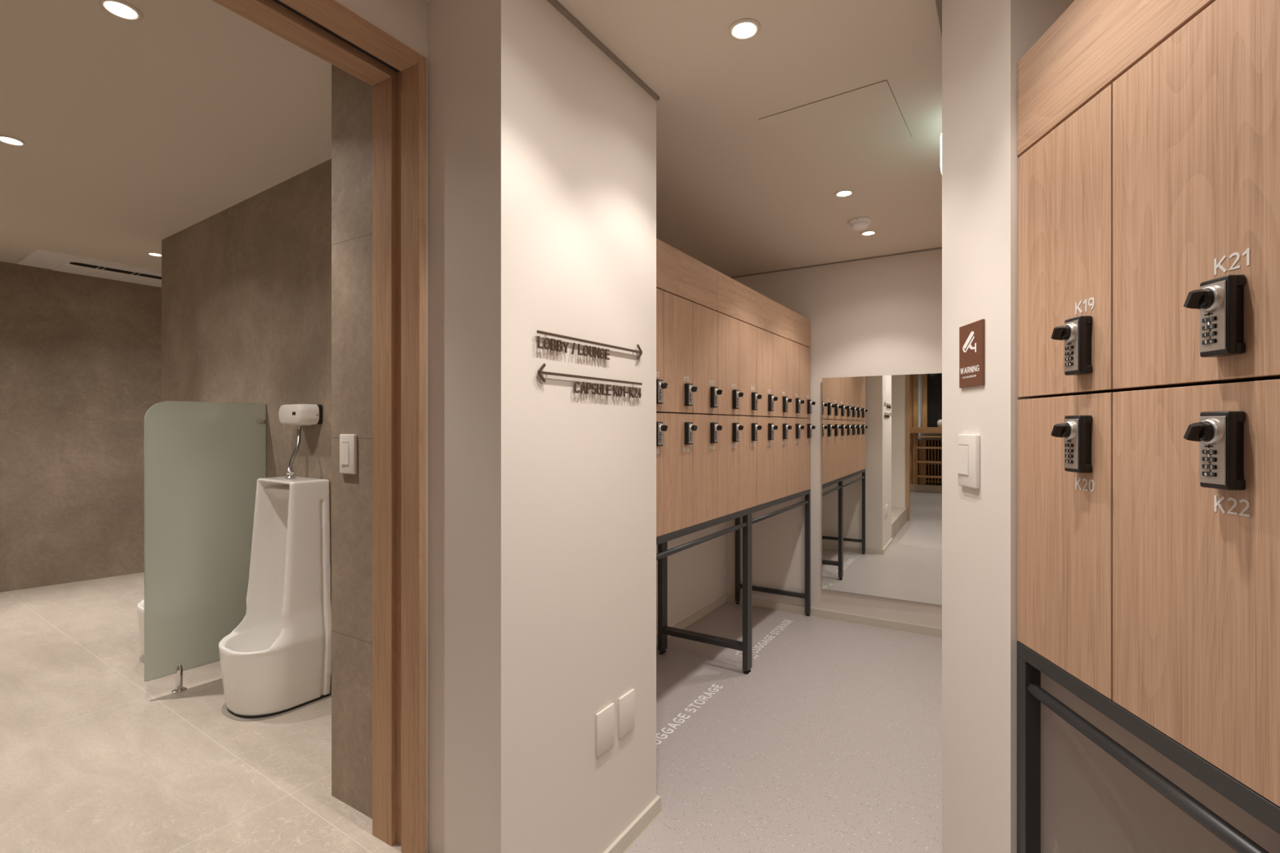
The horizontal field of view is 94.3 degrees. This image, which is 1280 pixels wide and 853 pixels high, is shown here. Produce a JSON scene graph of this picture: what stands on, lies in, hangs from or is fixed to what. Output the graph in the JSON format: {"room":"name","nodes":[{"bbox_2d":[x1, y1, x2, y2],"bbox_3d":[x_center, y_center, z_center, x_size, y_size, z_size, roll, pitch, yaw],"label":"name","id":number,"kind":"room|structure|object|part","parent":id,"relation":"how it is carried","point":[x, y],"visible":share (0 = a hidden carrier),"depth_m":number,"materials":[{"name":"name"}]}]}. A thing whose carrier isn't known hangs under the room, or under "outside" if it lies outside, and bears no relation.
{"room":"locker room","nodes":[
{"label":"locker room","id":0,"kind":"room"},
{"bbox_2d":[0,261,161,592],"bbox_3d":[-3.682,0.009,4.743,0.120,2.233,2.050,0,0,42],"label":"wall","id":1,"kind":"structure","parent":0,"point":[81,355],"depth_m":4.25,"materials":[{"name":"beige stone"}]},
{"bbox_2d":[0,572,401,852],"bbox_3d":[-2.263,1.206,2.712,4.825,0.185,3.758,0,0,34],"label":"floor","id":2,"kind":"structure","parent":0,"point":[95,757],"depth_m":2.02,"materials":[{"name":"beige tile"}]},
{"bbox_2d":[137,599,144,663],"bbox_3d":[-2.264,0.642,2.929,0.369,0.944,0.325,0,0,34],"label":"urinal","id":3,"kind":"object","parent":2,"relation":"on","point":[140,606],"visible":0.03,"depth_m":2.81,"materials":[{"name":"white ceramic"}]},
{"bbox_2d":[144,400,266,693],"bbox_3d":[-1.879,0.503,2.589,0.052,1.221,0.452,0,0,34],"label":"partition","id":4,"kind":"object","parent":2,"relation":"on","point":[204,461],"depth_m":2.55,"materials":[{"name":"green glass"}]},
{"bbox_3d":[-1.941,1.058,2.499,0.052,0.113,0.052,0,0,34],"label":"floor post","id":5,"kind":"part","parent":4,"relation":"part of","materials":[{"name":"silver metal"}]},
{"bbox_2d":[218,466,331,721],"bbox_3d":[-1.501,0.642,2.407,0.369,0.944,0.325,0,0,34],"label":"urinal","id":6,"kind":"object","parent":2,"relation":"on","point":[277,662],"visible":1,"depth_m":2.38,"materials":[{"name":"white ceramic"}]},
{"bbox_2d":[278,404,322,466],"bbox_3d":[-1.434,0.038,2.502,0.195,0.263,0.095,0,0,34],"label":"sensor","id":7,"kind":"object","parent":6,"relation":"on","point":[298,415],"visible":1,"depth_m":2.46,"materials":[{"name":"white plastic"}]},
{"bbox_3d":[-1.413,-0.051,2.535,0.186,0.083,0.016,0,0,34],"label":"plate","id":8,"kind":"part","parent":7,"relation":"part of","materials":[{"name":"black plastic"}]},
{"bbox_2d":[161,158,331,695],"bbox_3d":[-1.349,0.009,3.441,2.560,2.233,1.550,0,0,34],"label":"wall","id":9,"kind":"structure","parent":0,"point":[246,286],"depth_m":2.79,"materials":[{"name":"beige stone"}]},
{"bbox_2d":[0,0,942,277],"bbox_3d":[-1.768,-1.133,0.661,8.700,0.050,9.450,0,0,32],"label":"ceiling","id":10,"kind":"structure","parent":0,"point":[138,134],"depth_m":2.13,"materials":[{"name":"paint"}]},
{"bbox_2d":[0,134,26,146],"bbox_3d":[-2.435,-1.106,2.293,0.090,0.005,0.090,0,0,32],"label":"recessed light","id":11,"kind":"object","parent":10,"relation":"in","point":[8,140],"visible":1,"depth_m":2.30,"materials":[{"name":"paint"}]},
{"bbox_2d":[17,248,161,287],"bbox_3d":[-3.657,-1.095,4.285,0.500,0.026,1.100,0,0,34],"label":"air conditioner","id":12,"kind":"object","parent":10,"relation":"attached to","point":[56,261],"visible":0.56,"depth_m":4.05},
{"bbox_2d":[97,0,142,21],"bbox_3d":[-1.376,-1.106,1.573,0.090,0.005,0.090,0,0,32],"label":"recessed light","id":13,"kind":"object","parent":10,"relation":"in","point":[122,9],"visible":1,"depth_m":1.57,"materials":[{"name":"paint"}]},
{"bbox_2d":[146,252,161,256],"bbox_3d":[-3.114,-1.106,3.813,0.090,0.005,0.090,0,0,32],"label":"recessed light","id":14,"kind":"object","parent":10,"relation":"in","point":[154,254],"visible":0.89,"depth_m":3.81,"materials":[{"name":"paint"}]},
{"bbox_2d":[728,17,760,39],"bbox_3d":[0.291,-1.106,1.654,0.090,0.005,0.090,0,0,32],"label":"recessed light","id":15,"kind":"object","parent":10,"relation":"in","point":[744,28],"visible":1,"depth_m":1.65,"materials":[{"name":"paint"}]},
{"bbox_2d":[759,80,911,164],"bbox_3d":[0.734,-1.107,2.203,0.435,0.003,0.452,0,0,34],"label":"ceiling hatch","id":16,"kind":"object","parent":10,"relation":"attached to","point":[870,116],"visible":1,"depth_m":2.17,"materials":[{"name":"paint"}]},
{"bbox_2d":[834,189,853,197],"bbox_3d":[0.968,-1.106,2.814,0.090,0.005,0.090,0,0,32],"label":"recessed light","id":17,"kind":"object","parent":10,"relation":"in","point":[843,193],"visible":1,"depth_m":2.81,"materials":[{"name":"paint"}]},
{"bbox_2d":[848,216,871,231],"bbox_3d":[1.180,-1.085,3.188,0.116,0.046,0.117,0,0,32],"label":"smoke detector","id":18,"kind":"object","parent":10,"relation":"attached to","point":[857,224],"visible":1,"depth_m":3.15,"materials":[{"name":"white plastic"}]},
{"bbox_2d":[860,230,876,235],"bbox_3d":[1.307,-1.106,3.393,0.090,0.005,0.090,0,0,32],"label":"recessed light","id":19,"kind":"object","parent":10,"relation":"in","point":[868,233],"visible":1,"depth_m":3.39,"materials":[{"name":"paint"}]},
{"bbox_2d":[331,0,656,852],"bbox_3d":[-0.443,0.096,1.887,0.725,2.408,0.719,0,0,32],"label":"wall","id":20,"kind":"structure","parent":0,"point":[542,148],"depth_m":1.55,"materials":[{"name":"paint"}]},
{"bbox_2d":[339,434,356,474],"bbox_3d":[-0.855,0.081,1.734,0.074,0.115,0.014,0,0,32],"label":"light switch","id":21,"kind":"object","parent":20,"relation":"attached to","point":[348,442],"visible":1,"depth_m":1.73,"materials":[{"name":"white plastic"}]},
{"bbox_2d":[334,0,427,852],"bbox_3d":[-1.086,0.004,0.872,0.185,2.223,1.730,0,0,32],"label":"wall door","id":22,"kind":"structure","parent":20,"relation":"in","point":[406,21],"depth_m":1.48,"materials":[{"name":"paint"}]},
{"bbox_2d":[212,0,426,852],"bbox_3d":[-1.076,0.081,0.877,0.196,2.069,1.669,0,0,32],"label":"door frame","id":23,"kind":"structure","parent":22,"relation":"attached to","point":[326,29],"depth_m":1.54,"materials":[{"name":"brown wood"}]},
{"bbox_3d":[-0.993,-0.940,0.832,0.010,0.024,1.611,0,0,32],"label":"casing","id":24,"kind":"part","parent":23,"relation":"part of","materials":[{"name":"brown wood"}]},
{"bbox_3d":[-0.996,0.082,0.827,0.010,2.067,1.669,0,0,32],"label":"casing","id":25,"kind":"part","parent":23,"relation":"part of","materials":[{"name":"brown wood"}]},
{"bbox_2d":[537,330,642,359],"bbox_3d":[-0.127,-0.228,1.698,0.010,0.067,0.497,0,0,32],"label":"direction sign","id":26,"kind":"object","parent":20,"relation":"attached to","point":[597,353],"visible":1,"depth_m":1.63,"materials":[{"name":"brown plastic"}]},
{"bbox_2d":[537,363,642,398],"bbox_3d":[-0.128,-0.125,1.697,0.010,0.071,0.493,0,0,32],"label":"direction sign","id":27,"kind":"object","parent":20,"relation":"attached to","point":[540,373],"visible":1,"depth_m":1.70,"materials":[{"name":"brown plastic"}]},
{"bbox_2d":[546,0,659,100],"bbox_3d":[-0.130,-1.103,1.692,0.013,0.010,0.719,0,0,32],"label":"trim","id":28,"kind":"structure","parent":20,"relation":"attached to","point":[555,3],"depth_m":1.72,"materials":[{"name":"paint"}]},
{"bbox_2d":[595,702,614,756],"bbox_3d":[-0.102,0.888,1.741,0.008,0.120,0.086,0,0,32],"label":"wall plate","id":29,"kind":"object","parent":20,"relation":"attached to","point":[605,718],"visible":1,"depth_m":1.73,"materials":[{"name":"plastic"}]},
{"bbox_2d":[617,688,634,738],"bbox_3d":[-0.042,0.888,1.837,0.008,0.120,0.083,0,0,32],"label":"wall plate","id":30,"kind":"object","parent":20,"relation":"attached to","point":[626,702],"visible":1,"depth_m":1.83,"materials":[{"name":"plastic"}]},
{"bbox_2d":[603,795,661,852],"bbox_3d":[-0.127,1.275,1.697,0.013,0.050,0.731,0,0,32],"label":"baseboard","id":31,"kind":"structure","parent":20,"relation":"attached to","point":[643,820],"depth_m":1.88,"materials":[{"name":"beige wood"}]},
{"bbox_2d":[656,238,717,311],"bbox_3d":[-0.071,-0.637,2.607,0.550,0.188,0.762,0,0,32],"label":"header","id":32,"kind":"object","parent":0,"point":[678,273],"visible":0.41,"depth_m":2.52,"materials":[{"name":"brown wood"}]},
{"bbox_2d":[656,521,726,635],"bbox_3d":[-0.017,0.096,3.487,0.140,2.408,2.700,0,0,32],"label":"wall","id":33,"kind":"structure","parent":0,"point":[697,574],"depth_m":3.96,"materials":[{"name":"paint"}]},
{"bbox_2d":[656,595,727,645],"bbox_3d":[0.027,1.275,3.412,0.013,0.050,2.342,0,0,32],"label":"baseboard","id":34,"kind":"structure","parent":33,"relation":"attached to","point":[703,612],"depth_m":4.01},
{"bbox_2d":[716,271,810,347],"bbox_3d":[0.536,-0.637,3.580,0.550,0.188,1.527,0,0,32],"label":"header","id":35,"kind":"object","parent":33,"relation":"attached to","point":[736,300],"visible":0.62,"depth_m":3.25,"materials":[{"name":"brown wood"}]},
{"bbox_2d":[624,601,942,852],"bbox_3d":[-0.042,1.330,-0.445,4.600,0.060,9.400,0,0,32],"label":"floor","id":36,"kind":"structure","parent":0,"point":[831,741],"depth_m":2.45,"materials":[{"name":"plastic"}]},
{"bbox_2d":[656,684,723,746],"bbox_3d":[0.176,1.298,2.655,0.140,0.001,0.778,0,0,32],"label":"floor lettering","id":37,"kind":"object","parent":36,"relation":"on","point":[712,686],"depth_m":2.67,"materials":[{"name":"white paint"}]},
{"bbox_2d":[656,508,749,674],"bbox_3d":[0.039,0.866,2.778,0.545,0.869,1.168,0,0,32],"label":"stand","id":38,"kind":"object","parent":36,"relation":"on","point":[744,646],"visible":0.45,"depth_m":3.11,"materials":[{"name":"black metal"}]},
{"bbox_3d":[0.122,0.872,3.397,0.030,0.821,0.030,0,0,32],"label":"leg","id":39,"kind":"part","parent":38,"relation":"part of","materials":[{"name":"black metal"}]},
{"bbox_2d":[656,413,667,537],"bbox_3d":[-0.184,0.188,2.378,0.600,0.483,0.254,0,0,32],"label":"locker","id":40,"kind":"object","parent":38,"relation":"on","point":[660,428],"visible":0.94,"depth_m":2.32,"materials":[{"name":"brown wood"}]},
{"bbox_3d":[0.020,0.188,2.250,0.018,0.483,0.251,0,0,32],"label":"door","id":41,"kind":"part","parent":40,"relation":"part of","materials":[{"name":"brown wood"}]},
{"bbox_3d":[0.080,0.029,2.289,0.002,0.083,0.036,0,0,32],"label":"plate","id":42,"kind":"part","parent":40,"relation":"part of","materials":[{"name":"silver metal"}]},
{"bbox_2d":[656,288,667,411],"bbox_3d":[-0.184,-0.298,2.378,0.600,0.480,0.254,0,0,32],"label":"locker","id":43,"kind":"object","parent":40,"relation":"on","point":[660,385],"visible":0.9,"depth_m":2.32,"materials":[{"name":"brown wood"}]},
{"bbox_3d":[0.020,-0.298,2.250,0.018,0.480,0.251,0,0,32],"label":"door","id":44,"kind":"part","parent":43,"relation":"part of","materials":[{"name":"brown wood"}]},
{"bbox_3d":[0.080,-0.135,2.289,0.002,0.083,0.036,0,0,32],"label":"plate","id":45,"kind":"part","parent":43,"relation":"part of","materials":[{"name":"silver metal"}]},
{"bbox_3d":[0.095,-0.157,2.280,0.021,0.024,0.023,0,0,32],"label":"knob","id":46,"kind":"part","parent":43,"relation":"part of","materials":[{"name":"black plastic"}]},
{"bbox_3d":[0.095,0.006,2.280,0.021,0.024,0.023,0,0,32],"label":"knob","id":47,"kind":"part","parent":40,"relation":"part of","materials":[{"name":"black plastic"}]},
{"bbox_2d":[663,413,697,534],"bbox_3d":[-0.050,0.188,2.594,0.600,0.483,0.254,0,0,32],"label":"locker","id":48,"kind":"object","parent":38,"relation":"on","point":[678,436],"visible":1,"depth_m":2.45,"materials":[{"name":"brown wood"}]},
{"bbox_2d":[656,290,697,413],"bbox_3d":[-0.050,-0.298,2.594,0.600,0.480,0.254,0,0,32],"label":"locker","id":49,"kind":"object","parent":48,"relation":"on","point":[677,311],"visible":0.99,"depth_m":2.45,"materials":[{"name":"brown wood"}]},
{"bbox_3d":[0.215,-0.135,2.505,0.002,0.083,0.036,0,0,32],"label":"plate","id":50,"kind":"part","parent":49,"relation":"part of","materials":[{"name":"silver metal"}]},
{"bbox_3d":[0.230,-0.157,2.496,0.021,0.024,0.023,0,0,32],"label":"knob","id":51,"kind":"part","parent":49,"relation":"part of","materials":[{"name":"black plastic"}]},
{"bbox_3d":[0.215,0.029,2.505,0.002,0.083,0.036,0,0,32],"label":"plate","id":52,"kind":"part","parent":48,"relation":"part of","materials":[{"name":"silver metal"}]},
{"bbox_3d":[0.230,0.006,2.496,0.021,0.024,0.023,0,0,32],"label":"knob","id":53,"kind":"part","parent":48,"relation":"part of","materials":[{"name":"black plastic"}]},
{"bbox_3d":[0.258,0.446,2.641,0.030,0.030,1.168,0,0,32],"label":"rail","id":54,"kind":"part","parent":38,"relation":"part of","materials":[{"name":"black metal"}]},
{"bbox_2d":[693,413,722,525],"bbox_3d":[0.085,0.188,2.810,0.600,0.483,0.254,0,0,32],"label":"locker","id":55,"kind":"object","parent":38,"relation":"on","point":[705,437],"visible":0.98,"depth_m":2.67,"materials":[{"name":"brown wood"}]},
{"bbox_2d":[674,302,722,413],"bbox_3d":[0.085,-0.298,2.810,0.600,0.480,0.254,0,0,32],"label":"locker","id":56,"kind":"object","parent":55,"relation":"on","point":[704,319],"visible":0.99,"depth_m":2.68,"materials":[{"name":"brown wood"}]},
{"bbox_3d":[0.290,-0.298,2.683,0.018,0.480,0.251,0,0,32],"label":"door","id":57,"kind":"part","parent":56,"relation":"part of","materials":[{"name":"brown wood"}]},
{"bbox_3d":[0.349,-0.135,2.721,0.002,0.083,0.036,0,0,32],"label":"plate","id":58,"kind":"part","parent":56,"relation":"part of","materials":[{"name":"silver metal"}]},
{"bbox_3d":[0.365,-0.157,2.712,0.021,0.024,0.023,0,0,32],"label":"knob","id":59,"kind":"part","parent":56,"relation":"part of","materials":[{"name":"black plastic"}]},
{"bbox_3d":[0.349,0.029,2.721,0.002,0.083,0.036,0,0,32],"label":"plate","id":60,"kind":"part","parent":55,"relation":"part of","materials":[{"name":"silver metal"}]},
{"bbox_3d":[0.365,0.006,2.712,0.021,0.024,0.023,0,0,32],"label":"knob","id":61,"kind":"part","parent":55,"relation":"part of","materials":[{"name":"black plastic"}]},
{"bbox_2d":[717,415,743,517],"bbox_3d":[0.220,0.188,3.026,0.600,0.483,0.254,0,0,32],"label":"locker","id":62,"kind":"object","parent":38,"relation":"on","point":[728,438],"visible":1,"depth_m":2.89,"materials":[{"name":"brown wood"}]},
{"bbox_2d":[695,311,743,414],"bbox_3d":[0.220,-0.298,3.026,0.600,0.480,0.254,0,0,32],"label":"locker","id":63,"kind":"object","parent":62,"relation":"on","point":[728,402],"visible":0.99,"depth_m":2.88,"materials":[{"name":"brown wood"}]},
{"bbox_3d":[0.425,-0.298,2.899,0.018,0.480,0.251,0,0,32],"label":"door","id":64,"kind":"part","parent":63,"relation":"part of","materials":[{"name":"brown wood"}]},
{"bbox_3d":[0.484,-0.135,2.937,0.002,0.083,0.036,0,0,32],"label":"plate","id":65,"kind":"part","parent":63,"relation":"part of","materials":[{"name":"silver metal"}]},
{"bbox_3d":[0.484,0.029,2.937,0.002,0.083,0.036,0,0,32],"label":"plate","id":66,"kind":"part","parent":62,"relation":"part of","materials":[{"name":"silver metal"}]},
{"bbox_3d":[0.499,0.006,2.928,0.021,0.024,0.023,0,0,32],"label":"knob","id":67,"kind":"part","parent":62,"relation":"part of","materials":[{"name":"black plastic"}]},
{"bbox_3d":[0.559,0.872,3.124,0.030,0.821,0.030,0,0,32],"label":"leg","id":68,"kind":"part","parent":38,"relation":"part of","materials":[{"name":"black metal"}]},
{"bbox_2d":[738,416,761,511],"bbox_3d":[0.355,0.188,3.243,0.600,0.483,0.254,0,0,32],"label":"locker","id":69,"kind":"object","parent":38,"relation":"on","point":[748,435],"visible":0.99,"depth_m":3.11,"materials":[{"name":"brown wood"}]},
{"bbox_2d":[716,320,761,415],"bbox_3d":[0.355,-0.298,3.243,0.600,0.480,0.254,0,0,32],"label":"locker","id":70,"kind":"object","parent":69,"relation":"on","point":[747,332],"visible":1,"depth_m":3.11,"materials":[{"name":"brown wood"}]},
{"bbox_3d":[0.559,-0.298,3.115,0.018,0.480,0.251,0,0,32],"label":"door","id":71,"kind":"part","parent":70,"relation":"part of","materials":[{"name":"brown wood"}]},
{"bbox_3d":[0.634,0.006,3.144,0.021,0.024,0.023,0,0,32],"label":"knob","id":72,"kind":"part","parent":69,"relation":"part of","materials":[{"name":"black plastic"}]},
{"bbox_2d":[662,488,810,672],"bbox_3d":[0.646,0.866,3.750,0.545,0.869,1.122,0,0,32],"label":"stand","id":73,"kind":"object","parent":36,"relation":"on","point":[806,502],"visible":0.56,"depth_m":4.06,"materials":[{"name":"black metal"}]},
{"bbox_3d":[0.138,0.872,3.423,0.030,0.821,0.030,0,0,32],"label":"leg","id":74,"kind":"part","parent":73,"relation":"part of","materials":[{"name":"black metal"}]},
{"bbox_3d":[0.716,0.872,4.350,0.030,0.821,0.030,0,0,32],"label":"leg","id":75,"kind":"part","parent":73,"relation":"part of","materials":[{"name":"black metal"}]},
{"bbox_3d":[0.575,0.872,3.151,0.030,0.821,0.030,0,0,32],"label":"leg","id":76,"kind":"part","parent":73,"relation":"part of","materials":[{"name":"black metal"}]},
{"bbox_2d":[756,416,777,505],"bbox_3d":[0.490,0.188,3.459,0.600,0.483,0.254,0,0,32],"label":"locker","id":77,"kind":"object","parent":73,"relation":"on","point":[766,435],"visible":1,"depth_m":3.33,"materials":[{"name":"brown wood"}]},
{"bbox_2d":[737,327,777,416],"bbox_3d":[0.490,-0.298,3.459,0.600,0.480,0.254,0,0,32],"label":"locker","id":78,"kind":"object","parent":77,"relation":"on","point":[764,338],"visible":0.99,"depth_m":3.33,"materials":[{"name":"brown wood"}]},
{"bbox_3d":[0.694,-0.298,3.331,0.018,0.480,0.251,0,0,32],"label":"door","id":79,"kind":"part","parent":78,"relation":"part of","materials":[{"name":"brown wood"}]},
{"bbox_3d":[0.864,0.446,3.614,0.030,0.030,1.122,0,0,32],"label":"rail","id":80,"kind":"part","parent":73,"relation":"part of","materials":[{"name":"black metal"}]},
{"bbox_2d":[773,417,791,500],"bbox_3d":[0.624,0.188,3.675,0.600,0.483,0.254,0,0,32],"label":"locker","id":81,"kind":"object","parent":73,"relation":"on","point":[780,434],"visible":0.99,"depth_m":3.54,"materials":[{"name":"brown wood"}]},
{"bbox_2d":[758,333,791,417],"bbox_3d":[0.624,-0.298,3.675,0.600,0.480,0.254,0,0,32],"label":"locker","id":82,"kind":"object","parent":81,"relation":"on","point":[780,344],"visible":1,"depth_m":3.54,"materials":[{"name":"brown wood"}]},
{"bbox_3d":[0.829,-0.298,3.547,0.018,0.480,0.251,0,0,32],"label":"door","id":83,"kind":"part","parent":82,"relation":"part of","materials":[{"name":"brown wood"}]},
{"bbox_2d":[786,417,804,496],"bbox_3d":[0.759,0.188,3.891,0.600,0.483,0.254,0,0,32],"label":"locker","id":84,"kind":"object","parent":73,"relation":"on","point":[793,434],"visible":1,"depth_m":3.75,"materials":[{"name":"brown wood"}]},
{"bbox_2d":[779,339,804,417],"bbox_3d":[0.759,-0.298,3.891,0.600,0.480,0.254,0,0,32],"label":"locker","id":85,"kind":"object","parent":84,"relation":"on","point":[793,348],"visible":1,"depth_m":3.75,"materials":[{"name":"brown wood"}]},
{"bbox_3d":[0.964,-0.298,3.763,0.018,0.480,0.251,0,0,32],"label":"door","id":86,"kind":"part","parent":85,"relation":"part of","materials":[{"name":"brown wood"}]},
{"bbox_3d":[1.024,-0.135,3.802,0.002,0.083,0.036,0,0,32],"label":"plate","id":87,"kind":"part","parent":85,"relation":"part of","materials":[{"name":"silver metal"}]},
{"bbox_3d":[1.024,0.029,3.802,0.002,0.083,0.036,0,0,32],"label":"plate","id":88,"kind":"part","parent":84,"relation":"part of","materials":[{"name":"silver metal"}]},
{"bbox_2d":[799,417,815,492],"bbox_3d":[0.894,0.188,4.107,0.600,0.483,0.254,0,0,32],"label":"locker","id":89,"kind":"object","parent":73,"relation":"on","point":[806,433],"visible":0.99,"depth_m":3.98,"materials":[{"name":"brown wood"}]},
{"bbox_2d":[781,343,815,417],"bbox_3d":[0.894,-0.298,4.107,0.600,0.480,0.254,0,0,32],"label":"locker","id":90,"kind":"object","parent":89,"relation":"on","point":[804,352],"visible":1,"depth_m":3.98,"materials":[{"name":"brown wood"}]},
{"bbox_3d":[1.099,-0.298,3.979,0.018,0.480,0.251,0,0,32],"label":"door","id":91,"kind":"part","parent":90,"relation":"part of","materials":[{"name":"brown wood"}]},
{"bbox_3d":[1.153,0.872,4.077,0.030,0.821,0.030,0,0,32],"label":"leg","id":92,"kind":"part","parent":73,"relation":"part of","materials":[{"name":"black metal"}]},
{"bbox_2d":[735,619,793,659],"bbox_3d":[0.788,1.298,3.664,0.140,0.001,0.758,0,0,32],"label":"floor lettering","id":93,"kind":"object","parent":36,"relation":"on","point":[788,621],"depth_m":3.62,"materials":[{"name":"white paint"}]},
{"bbox_2d":[1017,640,1279,852],"bbox_3d":[1.002,0.866,0.779,0.545,0.869,0.794,0,0,4],"label":"stand","id":94,"kind":"object","parent":36,"relation":"on","point":[1030,664],"visible":0.77,"depth_m":0.95,"materials":[{"name":"black metal"}]},
{"bbox_3d":[0.771,0.872,1.178,0.030,0.821,0.030,0,0,4],"label":"leg","id":95,"kind":"part","parent":94,"relation":"part of","materials":[{"name":"black metal"}]},
{"bbox_2d":[1017,392,1112,699],"bbox_3d":[0.998,0.188,1.044,0.600,0.483,0.264,0,0,4],"label":"locker","id":96,"kind":"object","parent":94,"relation":"on","point":[1064,443],"visible":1,"depth_m":1.03,"materials":[{"name":"brown wood"}]},
{"bbox_3d":[0.705,0.006,0.995,0.021,0.024,0.023,0,0,4],"label":"knob","id":97,"kind":"part","parent":96,"relation":"part of","materials":[{"name":"black plastic"}]},
{"bbox_3d":[0.723,0.029,0.994,0.002,0.083,0.036,0,0,4],"label":"plate","id":98,"kind":"part","parent":96,"relation":"part of","materials":[{"name":"silver metal"}]},
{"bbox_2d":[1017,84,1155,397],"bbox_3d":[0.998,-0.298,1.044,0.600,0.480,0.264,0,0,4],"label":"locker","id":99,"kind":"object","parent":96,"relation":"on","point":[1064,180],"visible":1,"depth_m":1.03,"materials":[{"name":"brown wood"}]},
{"bbox_3d":[0.705,-0.157,0.995,0.021,0.024,0.023,0,0,4],"label":"knob","id":100,"kind":"part","parent":99,"relation":"part of","materials":[{"name":"black plastic"}]},
{"bbox_3d":[0.723,-0.135,0.994,0.002,0.083,0.036,0,0,4],"label":"plate","id":101,"kind":"part","parent":99,"relation":"part of","materials":[{"name":"silver metal"}]},
{"bbox_2d":[1112,378,1279,807],"bbox_3d":[0.980,0.188,0.780,0.600,0.483,0.264,0,0,4],"label":"locker","id":102,"kind":"object","parent":94,"relation":"on","point":[1196,469],"visible":1,"depth_m":0.77,"materials":[{"name":"brown wood"}]},
{"bbox_2d":[1112,0,1279,389],"bbox_3d":[0.980,-0.298,0.780,0.600,0.480,0.264,0,0,4],"label":"locker","id":103,"kind":"object","parent":102,"relation":"on","point":[1196,121],"visible":1,"depth_m":0.77,"materials":[{"name":"brown wood"}]},
{"bbox_3d":[0.686,-0.157,0.731,0.021,0.024,0.023,0,0,4],"label":"knob","id":104,"kind":"part","parent":103,"relation":"part of","materials":[{"name":"black plastic"}]},
{"bbox_3d":[0.704,-0.135,0.730,0.002,0.083,0.036,0,0,4],"label":"plate","id":105,"kind":"part","parent":103,"relation":"part of","materials":[{"name":"silver metal"}]},
{"bbox_3d":[0.686,0.006,0.731,0.021,0.024,0.023,0,0,4],"label":"knob","id":106,"kind":"part","parent":102,"relation":"part of","materials":[{"name":"black plastic"}]},
{"bbox_3d":[0.704,0.029,0.730,0.002,0.083,0.036,0,0,4],"label":"plate","id":107,"kind":"part","parent":102,"relation":"part of","materials":[{"name":"silver metal"}]},
{"bbox_2d":[726,248,942,628],"bbox_3d":[1.393,0.096,4.065,1.660,2.408,0.188,0,0,32],"label":"wall","id":108,"kind":"structure","parent":0,"point":[881,316],"depth_m":3.99,"materials":[{"name":"paint"}]},
{"bbox_2d":[726,594,942,637],"bbox_3d":[1.344,1.275,3.984,1.643,0.050,0.013,0,0,32],"label":"baseboard","id":109,"kind":"structure","parent":108,"relation":"attached to","point":[937,632],"depth_m":3.95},
{"bbox_2d":[730,246,942,278],"bbox_3d":[1.347,-1.104,3.989,1.643,0.008,0.018,0,0,32],"label":"trim","id":110,"kind":"structure","parent":108,"relation":"attached to","point":[935,248],"depth_m":3.96,"materials":[{"name":"paint"}]},
{"bbox_2d":[822,373,942,604],"bbox_3d":[1.595,0.387,3.821,0.828,1.431,0.010,0,0,31],"label":"wall mirror","id":111,"kind":"object","parent":108,"relation":"attached to","point":[882,435],"visible":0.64,"depth_m":3.84,"materials":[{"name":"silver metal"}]},
{"bbox_2d":[942,0,1279,852],"bbox_3d":[1.790,0.096,0.722,2.567,2.408,5.120,0,0,32],"label":"wall","id":112,"kind":"structure","parent":0,"point":[1091,802],"depth_m":1.27,"materials":[{"name":"paint"}]},
{"bbox_2d":[935,0,942,35],"bbox_3d":[1.398,-1.102,2.533,0.016,0.012,2.398,0,0,32],"label":"trim","id":113,"kind":"structure","parent":112,"relation":"attached to","point":[939,2],"depth_m":1.56,"materials":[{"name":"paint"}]},
{"bbox_2d":[940,133,942,173],"bbox_3d":[1.157,-0.960,2.190,0.061,0.156,0.330,0,0,32],"label":"exit sign","id":114,"kind":"object","parent":112,"relation":"attached to","point":[941,133],"visible":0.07,"depth_m":2.08,"materials":[{"name":"white plastic"}]},
{"bbox_2d":[956,434,979,488],"bbox_3d":[0.751,0.079,1.361,0.014,0.121,0.086,0,0,4],"label":"light switch","id":115,"kind":"object","parent":112,"relation":"attached to","point":[968,445],"visible":1,"depth_m":1.35,"materials":[{"name":"white plastic"}]},
{"bbox_2d":[959,319,984,387],"bbox_3d":[0.755,-0.163,1.351,0.006,0.144,0.108,0,0,4],"label":"warning sign","id":116,"kind":"object","parent":112,"relation":"attached to","point":[971,335],"visible":1,"depth_m":1.34,"materials":[{"name":"brown plastic"}]},
{"bbox_2d":[1017,0,1215,155],"bbox_3d":[1.004,-0.637,0.778,0.550,0.188,0.793,0,0,4],"label":"header","id":117,"kind":"object","parent":112,"relation":"attached to","point":[1092,43],"visible":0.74,"depth_m":0.99,"materials":[{"name":"brown wood"}]}
]}

